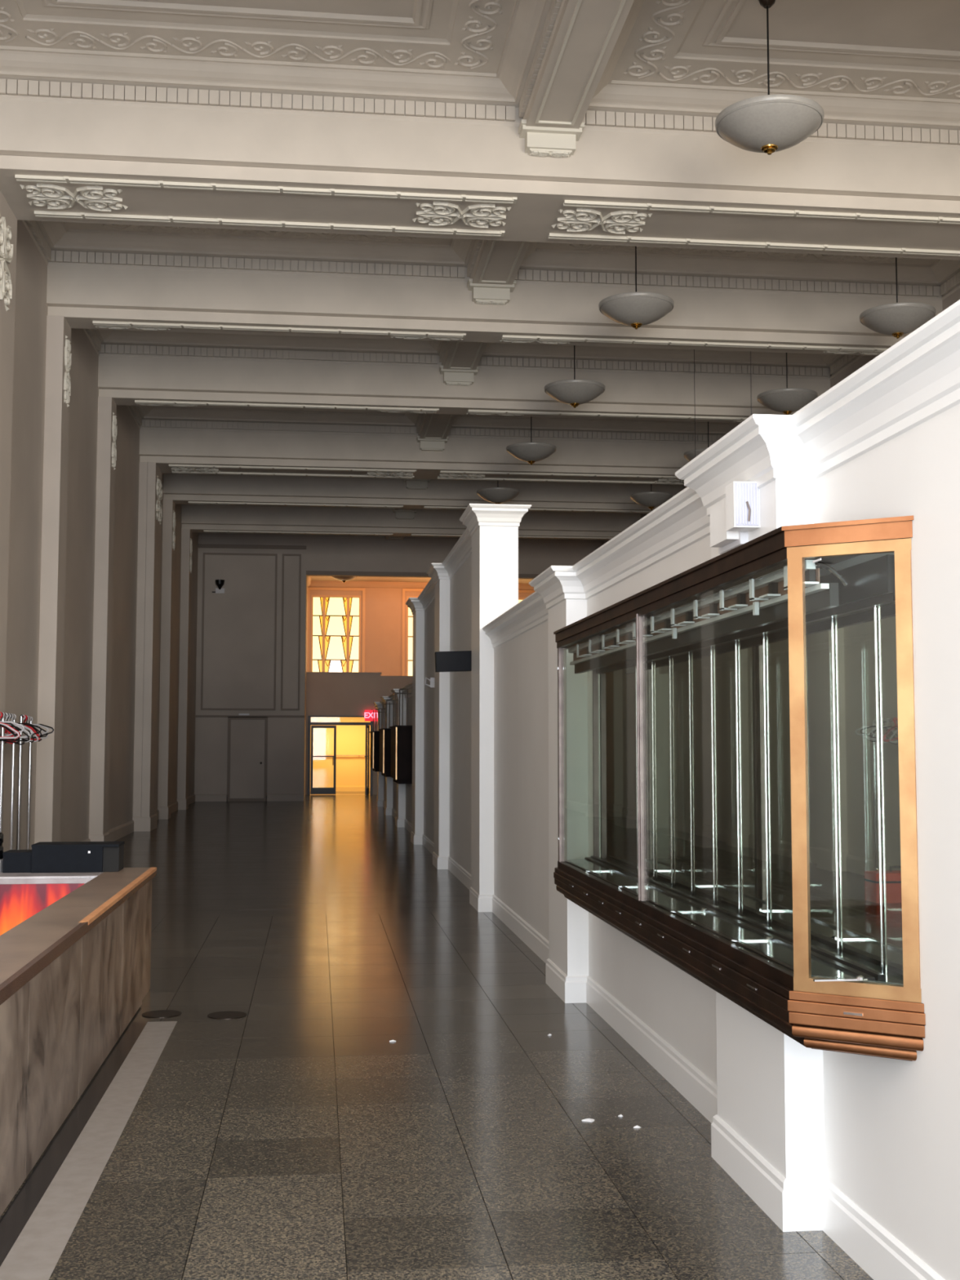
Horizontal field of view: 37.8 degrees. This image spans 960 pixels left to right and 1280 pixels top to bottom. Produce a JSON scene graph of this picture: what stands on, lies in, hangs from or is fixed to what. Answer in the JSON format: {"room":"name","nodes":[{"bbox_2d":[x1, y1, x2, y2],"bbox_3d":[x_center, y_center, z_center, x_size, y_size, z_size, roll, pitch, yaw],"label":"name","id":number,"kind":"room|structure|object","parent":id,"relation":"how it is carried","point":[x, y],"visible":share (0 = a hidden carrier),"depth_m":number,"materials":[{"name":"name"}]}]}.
{"room":"museum hall","nodes":[
{"label":"museum hall","id":0,"kind":"room"},
{"bbox_2d":[0,190,198,852],"bbox_3d":[-5.323,-1.016,17.420,0.635,7.800,42.800,1,-4,-7],"label":"wall","id":1,"kind":"structure","parent":0,"point":[99,570],"depth_m":19.58,"materials":[{"name":"paint"}]},
{"bbox_2d":[82,794,195,841],"bbox_3d":[-5.335,2.772,17.192,0.030,0.210,42.700,1,-4,-7],"label":"baseboard","id":2,"kind":"structure","parent":1,"relation":"attached to","point":[118,832],"depth_m":24.39,"materials":[{"name":"paint"}]},
{"bbox_2d":[181,504,640,539],"bbox_3d":[-1.618,-3.129,34.904,11.400,1.030,0.825,1,-4,-7],"label":"trim","id":3,"kind":"structure","parent":1,"relation":"attached to","point":[216,518],"depth_m":34.62,"materials":[{"name":"beige paint"}]},
{"bbox_2d":[163,473,683,513],"bbox_3d":[-1.137,-3.429,30.798,11.400,1.030,0.815,1,-4,-7],"label":"ceiling beam","id":4,"kind":"structure","parent":1,"relation":"attached to","point":[182,488],"depth_m":30.54,"materials":[{"name":"beige paint"}]},
{"bbox_2d":[139,419,724,484],"bbox_3d":[-0.696,-3.701,27.033,11.400,1.035,1.335,1,-4,-7],"label":"ceiling beam","id":5,"kind":"structure","parent":1,"relation":"attached to","point":[174,451],"depth_m":26.60,"materials":[{"name":"beige paint"}]},
{"bbox_2d":[97,344,830,422],"bbox_3d":[0.067,-4.180,20.512,11.400,1.030,3.503,1,-4,-7],"label":"ceiling beam","id":6,"kind":"structure","parent":1,"relation":"attached to","point":[130,381],"depth_m":21.61,"materials":[{"name":"beige paint"}]},
{"bbox_2d":[0,0,959,260],"bbox_3d":[1.042,-4.785,12.190,11.400,1.035,4.843,1,-4,-7],"label":"ceiling beam","id":7,"kind":"structure","parent":1,"relation":"attached to","point":[60,162],"depth_m":13.28,"materials":[{"name":"beige paint"}]},
{"bbox_2d":[46,223,942,355],"bbox_3d":[0.516,-4.460,16.683,11.400,1.030,3.153,1,-4,-7],"label":"ceiling beam","id":8,"kind":"structure","parent":1,"relation":"attached to","point":[87,298],"depth_m":17.61,"materials":[{"name":"beige paint"}]},
{"bbox_2d":[310,716,370,795],"bbox_3d":[-4.505,3.501,44.906,3.300,2.800,2.880,1,-4,-7],"label":"wall","id":9,"kind":"structure","parent":0,"point":[350,739],"depth_m":46.23,"materials":[{"name":"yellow paint"}]},
{"bbox_2d":[310,755,370,755],"bbox_3d":[-4.655,3.809,46.168,3.100,0.030,0.100,1,-4,-7],"label":"trim","id":10,"kind":"structure","parent":9,"relation":"attached to","point":[310,755],"depth_m":46.12,"materials":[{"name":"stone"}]},
{"bbox_2d":[312,786,369,791],"bbox_3d":[-4.659,4.913,46.117,3.100,0.160,0.040,1,-4,-7],"label":"baseboard","id":11,"kind":"structure","parent":9,"relation":"attached to","point":[337,788],"depth_m":46.13,"materials":[{"name":"orange paint"}]},
{"bbox_2d":[305,671,412,795],"bbox_3d":[-1.372,3.022,45.181,8.420,3.800,2.730,1,-4,-7],"label":"wall","id":12,"kind":"structure","parent":0,"point":[327,693],"depth_m":43.59,"materials":[{"name":"paint"}]},
{"bbox_2d":[306,586,365,672],"bbox_3d":[-4.779,0.006,46.411,1.920,3.490,0.160,1,-4,-7],"label":"window","id":13,"kind":"structure","parent":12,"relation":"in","point":[335,622],"depth_m":46.46,"materials":[{"name":"yellow glass"}]},
{"bbox_2d":[307,715,373,795],"bbox_3d":[-4.289,3.549,43.085,2.010,2.440,0.870,1,-4,-7],"label":"door","id":14,"kind":"structure","parent":12,"relation":"in","point":[311,790],"depth_m":43.37,"materials":[{"name":"black metal"}]},
{"bbox_2d":[364,709,377,720],"bbox_3d":[-3.358,2.343,43.590,0.485,0.360,0.120,1,-4,-7],"label":"exit sign","id":15,"kind":"object","parent":12,"relation":"attached to","point":[368,714],"visible":0.77,"depth_m":43.53,"materials":[{"name":"red plastic"}]},
{"bbox_2d":[401,588,423,675],"bbox_3d":[-1.645,0.035,46.776,1.920,3.490,0.160,1,-4,-7],"label":"window","id":16,"kind":"structure","parent":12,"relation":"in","point":[409,614],"depth_m":46.70,"materials":[{"name":"beige paint"}]},
{"bbox_2d":[194,533,602,794],"bbox_3d":[-2.172,0.591,39.370,12.000,7.800,0.310,1,-4,-7],"label":"wall","id":17,"kind":"structure","parent":0,"point":[251,636],"depth_m":38.88,"materials":[{"name":"paint"}]},
{"bbox_2d":[212,579,224,593],"bbox_3d":[-7.235,-1.482,38.698,0.350,0.370,0.267,1,-4,-7],"label":"wall speaker","id":18,"kind":"object","parent":17,"relation":"attached to","point":[220,583],"visible":1,"depth_m":38.67,"materials":[{"name":"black plastic"}]},
{"bbox_2d":[226,716,267,801],"bbox_3d":[-6.409,3.277,38.572,1.090,2.320,0.160,1,-4,-7],"label":"door","id":19,"kind":"structure","parent":17,"relation":"in","point":[247,737],"depth_m":38.59,"materials":[{"name":"paint"}]},
{"bbox_2d":[195,793,303,801],"bbox_3d":[-6.344,4.334,38.497,2.980,0.200,0.030,1,-4,-7],"label":"baseboard","id":20,"kind":"structure","parent":17,"relation":"attached to","point":[271,797],"depth_m":38.55,"materials":[{"name":"paint"}]},
{"bbox_2d":[385,0,634,539],"bbox_3d":[0.050,-4.603,18.361,0.500,0.500,42.700,1,-4,-7],"label":"ceiling beam","id":21,"kind":"structure","parent":17,"relation":"attached to","point":[586,34],"depth_m":12.28,"materials":[{"name":"beige paint"}]},
{"bbox_2d":[303,575,533,799],"bbox_3d":[-1.279,1.241,43.445,8.670,7.100,7.650,1,-4,-7],"label":"wall","id":22,"kind":"structure","parent":0,"point":[383,595],"depth_m":46.56,"materials":[{"name":"paint"}]},
{"bbox_2d":[332,576,355,582],"bbox_3d":[-4.143,-1.979,42.663,0.884,0.495,0.884,1,-4,-7],"label":"pendant lamp","id":23,"kind":"object","parent":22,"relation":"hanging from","point":[344,579],"visible":0.48,"depth_m":42.49,"materials":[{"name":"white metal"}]},
{"bbox_2d":[518,590,535,602],"bbox_3d":[1.489,0.065,47.141,1.920,3.490,0.160,1,-4,-7],"label":"window","id":24,"kind":"structure","parent":22,"relation":"attached to","point":[519,591],"depth_m":47.20,"materials":[{"name":"beige paint"}]},
{"bbox_2d":[0,791,873,1279],"bbox_3d":[-0.112,3.261,21.453,12.000,0.144,50.200,1,-4,-7],"label":"floor","id":25,"kind":"structure","parent":0,"point":[290,1138],"depth_m":6.25,"materials":[{"name":"grey tile"}]},
{"bbox_2d":[0,715,16,849],"bbox_3d":[-4.298,1.574,12.556,0.062,1.925,1.563,1,-4,-11],"label":"rack","id":26,"kind":"object","parent":25,"relation":"on","point":[2,730],"visible":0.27,"depth_m":13.26,"materials":[{"name":"silver metal"}]},
{"bbox_2d":[0,711,15,743],"bbox_3d":[-4.278,0.773,12.335,0.052,0.287,0.404,-4,-6,41],"label":"clothes hanger","id":27,"kind":"object","parent":26,"relation":"hanging from","point":[9,732],"visible":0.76,"depth_m":12.42,"materials":[{"name":"red plastic"}]},
{"bbox_2d":[0,724,15,740],"bbox_3d":[-4.165,0.728,11.934,0.014,0.250,0.451,-5,-7,44],"label":"clothes hanger","id":28,"kind":"object","parent":26,"relation":"hanging from","point":[4,726],"visible":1,"depth_m":12.03,"materials":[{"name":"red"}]},
{"bbox_2d":[0,712,18,741],"bbox_3d":[-4.278,0.773,12.488,0.451,0.259,0.022,-2,-5,25],"label":"clothes hanger","id":29,"kind":"object","parent":26,"relation":"hanging from","point":[2,713],"visible":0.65,"depth_m":12.42,"materials":[{"name":"black plastic"}]},
{"bbox_2d":[0,712,19,731],"bbox_3d":[-4.282,0.795,12.626,0.443,0.282,0.033,-3,-5,36],"label":"clothes hanger","id":30,"kind":"object","parent":26,"relation":"hanging from","point":[11,724],"visible":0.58,"depth_m":12.56,"materials":[{"name":"black plastic"}]},
{"bbox_2d":[0,723,19,738],"bbox_3d":[-4.181,0.730,12.027,0.433,0.240,0.016,0,-5,-15],"label":"clothes hanger","id":31,"kind":"object","parent":26,"relation":"hanging from","point":[8,726],"visible":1,"depth_m":12.05,"materials":[{"name":"grey plastic"}]},
{"bbox_2d":[0,712,20,743],"bbox_3d":[-4.263,0.767,12.270,0.444,0.279,0.040,2,-5,-24],"label":"clothes hanger","id":32,"kind":"object","parent":26,"relation":"hanging from","point":[0,713],"visible":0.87,"depth_m":12.31,"materials":[{"name":"black plastic"}]},
{"bbox_2d":[0,722,20,738],"bbox_3d":[-4.194,0.738,12.107,0.421,0.250,0.042,1,-4,-19],"label":"clothes hanger","id":33,"kind":"object","parent":26,"relation":"hanging from","point":[0,722],"visible":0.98,"depth_m":12.14,"materials":[{"name":"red plastic"}]},
{"bbox_2d":[0,720,24,736],"bbox_3d":[-4.163,0.764,12.205,0.415,0.284,0.032,-1,-4,11],"label":"clothes hanger","id":34,"kind":"object","parent":26,"relation":"hanging from","point":[11,722],"visible":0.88,"depth_m":12.18,"materials":[{"name":"grey plastic"}]},
{"bbox_2d":[0,714,31,742],"bbox_3d":[-4.470,0.838,13.289,0.424,0.273,0.020,0,-4,4],"label":"clothes hanger","id":35,"kind":"object","parent":26,"relation":"hanging from","point":[14,714],"visible":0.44,"depth_m":13.27,"materials":[{"name":"grey plastic"}]},
{"bbox_2d":[7,713,24,745],"bbox_3d":[-4.434,0.828,12.995,0.432,0.295,0.046,3,-5,-38],"label":"clothes hanger","id":36,"kind":"object","parent":26,"relation":"hanging from","point":[10,713],"visible":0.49,"depth_m":13.09,"materials":[{"name":"black plastic"}]},
{"bbox_2d":[0,713,33,736],"bbox_3d":[-4.367,0.821,13.108,0.428,0.265,0.026,-1,-4,18],"label":"clothes hanger","id":37,"kind":"object","parent":26,"relation":"hanging from","point":[24,726],"visible":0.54,"depth_m":13.06,"materials":[{"name":"grey plastic"}]},
{"bbox_2d":[4,712,29,738],"bbox_3d":[-4.314,0.788,12.755,0.432,0.252,0.018,3,-5,-38],"label":"clothes hanger","id":38,"kind":"object","parent":26,"relation":"hanging from","point":[17,726],"visible":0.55,"depth_m":12.83,"materials":[{"name":"grey plastic"}]},
{"bbox_2d":[5,712,30,741],"bbox_3d":[-4.356,0.800,12.838,0.450,0.262,0.015,1,-4,-7],"label":"clothes hanger","id":39,"kind":"object","parent":26,"relation":"hanging from","point":[24,732],"visible":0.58,"depth_m":12.85,"materials":[{"name":"black plastic"}]},
{"bbox_2d":[0,713,41,743],"bbox_3d":[-4.358,0.846,13.223,0.431,0.297,0.026,3,-5,-31],"label":"clothes hanger","id":40,"kind":"object","parent":26,"relation":"hanging from","point":[39,727],"visible":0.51,"depth_m":13.28,"materials":[{"name":"black plastic"}]},
{"bbox_2d":[16,716,32,849],"bbox_3d":[-4.750,1.748,14.585,0.060,1.873,1.420,1,-4,-14],"label":"rack","id":41,"kind":"object","parent":25,"relation":"on","point":[20,755],"visible":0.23,"depth_m":13.97,"materials":[{"name":"silver metal"}]},
{"bbox_2d":[4,715,38,742],"bbox_3d":[-4.680,0.895,14.171,0.420,0.278,0.033,0,-4,-4],"label":"clothes hanger","id":42,"kind":"object","parent":41,"relation":"hanging from","point":[37,737],"visible":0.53,"depth_m":14.17,"materials":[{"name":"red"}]},
{"bbox_2d":[4,715,39,740],"bbox_3d":[-4.728,0.910,14.460,0.416,0.273,0.031,-1,-4,14],"label":"clothes hanger","id":43,"kind":"object","parent":41,"relation":"hanging from","point":[28,726],"visible":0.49,"depth_m":14.42,"materials":[{"name":"red plastic"}]},
{"bbox_2d":[20,714,34,742],"bbox_3d":[-4.624,0.892,14.088,0.442,0.283,0.044,-3,-5,39],"label":"clothes hanger","id":44,"kind":"object","parent":41,"relation":"hanging from","point":[21,714],"visible":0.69,"depth_m":13.98,"materials":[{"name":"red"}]},
{"bbox_2d":[15,715,48,742],"bbox_3d":[-4.713,0.936,14.704,0.417,0.282,0.030,-1,-4,17],"label":"clothes hanger","id":45,"kind":"object","parent":41,"relation":"hanging from","point":[46,731],"visible":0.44,"depth_m":14.67,"materials":[{"name":"grey plastic"}]},
{"bbox_2d":[23,719,41,738],"bbox_3d":[-4.644,0.900,14.319,0.450,0.265,0.045,-3,-5,32],"label":"clothes hanger","id":46,"kind":"object","parent":41,"relation":"hanging from","point":[24,719],"visible":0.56,"depth_m":14.25,"materials":[{"name":"black plastic"}]},
{"bbox_2d":[17,716,53,742],"bbox_3d":[-4.739,0.956,14.865,0.430,0.297,0.040,3,-5,-34],"label":"clothes hanger","id":47,"kind":"object","parent":41,"relation":"hanging from","point":[25,717],"visible":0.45,"depth_m":14.93,"materials":[{"name":"black plastic"}]},
{"bbox_2d":[23,715,48,738],"bbox_3d":[-4.705,0.923,14.590,0.041,0.272,0.447,-4,-6,41],"label":"clothes hanger","id":48,"kind":"object","parent":41,"relation":"hanging from","point":[27,716],"visible":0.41,"depth_m":14.71,"materials":[{"name":"black plastic"}]},
{"bbox_2d":[28,715,48,738],"bbox_3d":[-4.833,0.935,14.964,0.433,0.242,0.035,0,-4,-2],"label":"clothes hanger","id":49,"kind":"object","parent":41,"relation":"hanging from","point":[42,731],"visible":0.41,"depth_m":14.96,"materials":[{"name":"grey plastic"}]},
{"bbox_2d":[0,1022,147,1266],"bbox_3d":[-1.428,1.875,3.446,0.095,0.001,9.430,1,-4,-7],"label":"trim","id":50,"kind":"structure","parent":25,"relation":"on","point":[20,1210],"depth_m":5.59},
{"bbox_2d":[0,866,156,1216],"bbox_3d":[-2.729,1.621,5.402,2.057,0.791,7.570,1,-4,-7],"label":"counter","id":51,"kind":"object","parent":25,"relation":"on","point":[74,974],"depth_m":6.11,"materials":[{"name":"brown wood"}]},
{"bbox_2d":[0,858,3,872],"bbox_3d":[-3.203,1.446,8.978,0.284,0.078,0.204,1,-4,-7],"label":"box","id":52,"kind":"object","parent":51,"relation":"on","point":[2,860],"visible":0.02,"depth_m":8.94,"materials":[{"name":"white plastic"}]},
{"bbox_2d":[0,831,3,859],"bbox_3d":[-3.112,1.320,8.988,0.104,0.172,0.104,1,-4,-7],"label":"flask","id":53,"kind":"object","parent":52,"relation":"on","point":[1,833],"visible":0.98,"depth_m":8.97,"materials":[{"name":"black"}]},
{"bbox_2d":[2,849,31,872],"bbox_3d":[-2.958,1.424,9.018,0.179,0.128,0.224,1,-4,-7],"label":"box","id":54,"kind":"object","parent":51,"relation":"on","point":[14,860],"visible":0.79,"depth_m":8.91,"materials":[{"name":"black plastic"}]},
{"bbox_2d":[0,883,84,935],"bbox_3d":[-3.041,1.767,8.599,1.180,0.525,0.018,1,-4,-7],"label":"poster","id":55,"kind":"object","parent":51,"relation":"in","point":[19,903],"visible":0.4,"depth_m":8.63,"materials":[{"name":"paper"}]},
{"bbox_2d":[31,841,124,872],"bbox_3d":[-2.598,1.403,9.061,0.544,0.176,0.269,1,-4,-7],"label":"box","id":56,"kind":"object","parent":51,"relation":"on","point":[46,856],"visible":1,"depth_m":8.94,"materials":[{"name":"black plastic"}]},
{"bbox_2d":[0,1021,177,1279],"bbox_3d":[-1.297,1.876,3.461,0.168,0.002,9.430,1,-4,-7],"label":"trim","id":57,"kind":"structure","parent":25,"relation":"on","point":[37,1251],"depth_m":5.33,"materials":[{"name":"white stone"}]},
{"bbox_2d":[581,1118,594,1122],"bbox_3d":[0.466,2.059,6.012,0.050,0.010,0.047,-3,-5,34],"label":"paper scrap","id":58,"kind":"object","parent":25,"relation":"on","point":[590,1120],"visible":1,"depth_m":6.00,"materials":[{"name":"white paper"}]},
{"bbox_2d":[0,0,959,540],"bbox_3d":[-0.129,-4.472,22.217,12.000,0.600,50.600,1,-4,-7],"label":"ceiling","id":59,"kind":"structure","parent":0,"point":[917,41],"depth_m":12.87,"materials":[{"name":"beige paint"}]},
{"bbox_2d":[476,487,519,504],"bbox_3d":[0.369,-3.419,28.760,0.884,1.345,0.884,1,-4,-7],"label":"pendant lamp","id":60,"kind":"object","parent":59,"relation":"hanging from","point":[497,495],"visible":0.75,"depth_m":28.46,"materials":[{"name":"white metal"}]},
{"bbox_2d":[506,416,556,464],"bbox_3d":[0.897,-3.729,24.504,0.884,1.345,0.884,1,-4,-7],"label":"pendant lamp","id":61,"kind":"object","parent":59,"relation":"hanging from","point":[531,452],"visible":0.91,"depth_m":24.22,"materials":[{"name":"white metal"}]},
{"bbox_2d":[544,345,604,408],"bbox_3d":[1.374,-4.034,20.342,0.884,1.345,0.884,1,-4,-7],"label":"pendant lamp","id":62,"kind":"object","parent":59,"relation":"hanging from","point":[574,393],"visible":0.91,"depth_m":20.07,"materials":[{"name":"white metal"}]},
{"bbox_2d":[598,246,674,329],"bbox_3d":[1.837,-4.316,16.480,0.884,1.345,0.884,1,-4,-7],"label":"pendant lamp","id":63,"kind":"object","parent":59,"relation":"hanging from","point":[635,309],"visible":0.92,"depth_m":16.21,"materials":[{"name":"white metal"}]},
{"bbox_2d":[630,484,672,510],"bbox_3d":[3.575,-3.381,29.234,0.884,1.345,0.884,1,-4,-7],"label":"pendant lamp","id":64,"kind":"object","parent":59,"relation":"hanging from","point":[651,500],"visible":0.89,"depth_m":28.94,"materials":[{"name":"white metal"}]},
{"bbox_2d":[693,349,695,457],"bbox_3d":[3.034,-2.446,19.714,0.008,4.600,0.007,1,-4,-7],"label":"hanging wire","id":65,"kind":"object","parent":59,"relation":"hanging from","point":[694,349],"visible":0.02,"depth_m":19.76,"materials":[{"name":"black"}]},
{"bbox_2d":[683,421,708,461],"bbox_3d":[4.074,-3.693,24.974,0.884,1.345,0.884,1,-4,-7],"label":"pendant lamp","id":66,"kind":"object","parent":59,"relation":"hanging from","point":[689,455],"visible":0.13,"depth_m":24.73,"materials":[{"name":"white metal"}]},
{"bbox_2d":[750,351,751,415],"bbox_3d":[3.628,-2.522,18.679,0.008,4.600,0.007,1,-4,-7],"label":"hanging wire","id":67,"kind":"object","parent":59,"relation":"hanging from","point":[750,351],"visible":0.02,"depth_m":18.76,"materials":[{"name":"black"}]},
{"bbox_2d":[715,0,824,155],"bbox_3d":[2.389,-4.672,11.594,0.884,1.345,0.884,1,-4,-7],"label":"pendant lamp","id":68,"kind":"object","parent":59,"relation":"hanging from","point":[768,124],"visible":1,"depth_m":11.35,"materials":[{"name":"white glass"}]},
{"bbox_2d":[756,352,817,414],"bbox_3d":[4.561,-3.996,20.814,0.884,1.345,0.884,1,-4,-7],"label":"pendant lamp","id":69,"kind":"object","parent":59,"relation":"hanging from","point":[787,401],"visible":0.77,"depth_m":20.53,"materials":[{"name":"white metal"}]},
{"bbox_2d":[859,257,936,338],"bbox_3d":[5.015,-4.286,16.850,0.884,1.345,0.884,1,-4,-7],"label":"pendant lamp","id":70,"kind":"object","parent":59,"relation":"hanging from","point":[896,319],"visible":0.94,"depth_m":16.58,"materials":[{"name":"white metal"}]},
{"bbox_2d":[373,299,959,1279],"bbox_3d":[-0.328,0.967,17.961,0.610,3.930,42.600,1,-4,-7],"label":"wall partition","id":71,"kind":"structure","parent":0,"point":[883,441],"depth_m":5.03,"materials":[{"name":"white paint"}]},
{"bbox_2d":[369,708,386,771],"bbox_3d":[-2.493,2.460,34.406,0.370,1.509,1.940,1,-4,-7],"label":"display cabinet","id":72,"kind":"object","parent":71,"relation":"attached to","point":[375,735],"visible":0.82,"depth_m":33.46,"materials":[{"name":"brown wood"}]},
{"bbox_2d":[378,699,396,777],"bbox_3d":[-1.979,2.122,30.190,0.330,1.609,2.020,1,-4,-7],"label":"display cabinet","id":73,"kind":"object","parent":71,"relation":"attached to","point":[384,733],"visible":0.77,"depth_m":29.21,"materials":[{"name":"brown wood"}]},
{"bbox_2d":[390,688,412,783],"bbox_3d":[-1.463,1.781,25.869,0.310,1.699,1.890,1,-4,-7],"label":"display cabinet","id":74,"kind":"object","parent":71,"relation":"attached to","point":[401,735],"visible":0.94,"depth_m":24.95,"materials":[{"name":"brown wood"}]},
{"bbox_2d":[424,677,434,688],"bbox_3d":[-0.703,0.607,20.012,0.178,0.147,0.100,1,-4,-7],"label":"wall thermostat","id":75,"kind":"object","parent":71,"relation":"attached to","point":[431,685],"visible":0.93,"depth_m":19.97,"materials":[{"name":"white plastic"}]},
{"bbox_2d":[435,650,471,671],"bbox_3d":[-0.226,0.225,14.625,0.482,0.218,0.160,1,-4,-7],"label":"monitor","id":76,"kind":"object","parent":71,"relation":"attached to","point":[461,660],"visible":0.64,"depth_m":14.54,"materials":[{"name":"black plastic"}]},
{"bbox_2d":[376,799,944,1279],"bbox_3d":[-0.456,2.844,17.809,0.155,0.165,42.600,1,-4,-7],"label":"baseboard","id":77,"kind":"structure","parent":71,"relation":"attached to","point":[801,1204],"depth_m":5.19,"materials":[{"name":"white paint"}]},
{"bbox_2d":[709,481,759,554],"bbox_3d":[0.934,-0.452,5.221,0.095,0.205,0.439,1,-4,-7],"label":"emergency light","id":78,"kind":"object","parent":71,"relation":"attached to","point":[731,519],"visible":0.98,"depth_m":5.06,"materials":[{"name":"white plastic"}]},
{"bbox_2d":[553,515,925,1061],"bbox_3d":[0.834,0.586,6.243,0.327,1.567,4.597,1,-4,-7],"label":"display case","id":79,"kind":"object","parent":71,"relation":"attached to","point":[754,795],"visible":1,"depth_m":4.87,"materials":[{"name":"brown wood"}]},
{"bbox_2d":[613,637,618,645],"bbox_3d":[0.688,0.010,7.092,0.019,0.040,0.040,1,-4,-7],"label":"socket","id":80,"kind":"object","parent":79,"relation":"attached to","point":[614,638],"depth_m":7.07,"materials":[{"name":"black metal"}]},
{"bbox_2d":[628,632,634,639],"bbox_3d":[0.729,-0.016,6.743,0.019,0.040,0.040,1,-4,-7],"label":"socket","id":81,"kind":"object","parent":79,"relation":"attached to","point":[630,634],"depth_m":6.72,"materials":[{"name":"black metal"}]},
{"bbox_2d":[645,626,651,635],"bbox_3d":[0.770,-0.041,6.394,0.019,0.040,0.040,1,-4,-7],"label":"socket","id":82,"kind":"object","parent":79,"relation":"attached to","point":[647,628],"depth_m":6.37,"materials":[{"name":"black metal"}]},
{"bbox_2d":[664,619,671,628],"bbox_3d":[0.810,-0.067,6.046,0.019,0.040,0.040,1,-4,-7],"label":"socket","id":83,"kind":"object","parent":79,"relation":"attached to","point":[667,622],"depth_m":6.03,"materials":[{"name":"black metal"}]},
{"bbox_2d":[685,612,693,621],"bbox_3d":[0.851,-0.092,5.697,0.019,0.040,0.040,1,-4,-7],"label":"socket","id":84,"kind":"object","parent":79,"relation":"attached to","point":[689,615],"depth_m":5.68,"materials":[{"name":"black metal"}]},
{"bbox_2d":[709,603,717,613],"bbox_3d":[0.892,-0.117,5.348,0.019,0.040,0.040,1,-4,-7],"label":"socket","id":85,"kind":"object","parent":79,"relation":"attached to","point":[713,606],"depth_m":5.33,"materials":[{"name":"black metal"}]},
{"bbox_2d":[737,593,745,604],"bbox_3d":[0.933,-0.143,5.000,0.019,0.040,0.040,1,-4,-7],"label":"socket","id":86,"kind":"object","parent":79,"relation":"attached to","point":[740,597],"depth_m":4.98,"materials":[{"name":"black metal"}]},
{"bbox_2d":[598,601,903,981],"bbox_3d":[0.978,0.584,6.260,0.008,1.130,4.480,1,-4,-7],"label":"mirror","id":87,"kind":"object","parent":79,"relation":"on","point":[717,828],"depth_m":5.29,"materials":[{"name":"glass"}]},
{"bbox_2d":[768,582,777,594],"bbox_3d":[0.974,-0.169,4.651,0.019,0.040,0.040,1,-4,-7],"label":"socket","id":88,"kind":"object","parent":79,"relation":"attached to","point":[772,587],"depth_m":4.63,"materials":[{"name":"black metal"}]},
{"bbox_2d":[804,569,815,582],"bbox_3d":[1.015,-0.194,4.302,0.019,0.040,0.040,1,-4,-7],"label":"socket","id":89,"kind":"object","parent":79,"relation":"attached to","point":[810,575],"depth_m":4.28,"materials":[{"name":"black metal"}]},
{"bbox_2d":[601,288,959,545],"bbox_3d":[5.578,-0.643,22.404,0.550,7.800,50.200,1,-4,-7],"label":"wall","id":90,"kind":"structure","parent":0,"point":[954,297],"depth_m":21.19,"materials":[{"name":"paint"}]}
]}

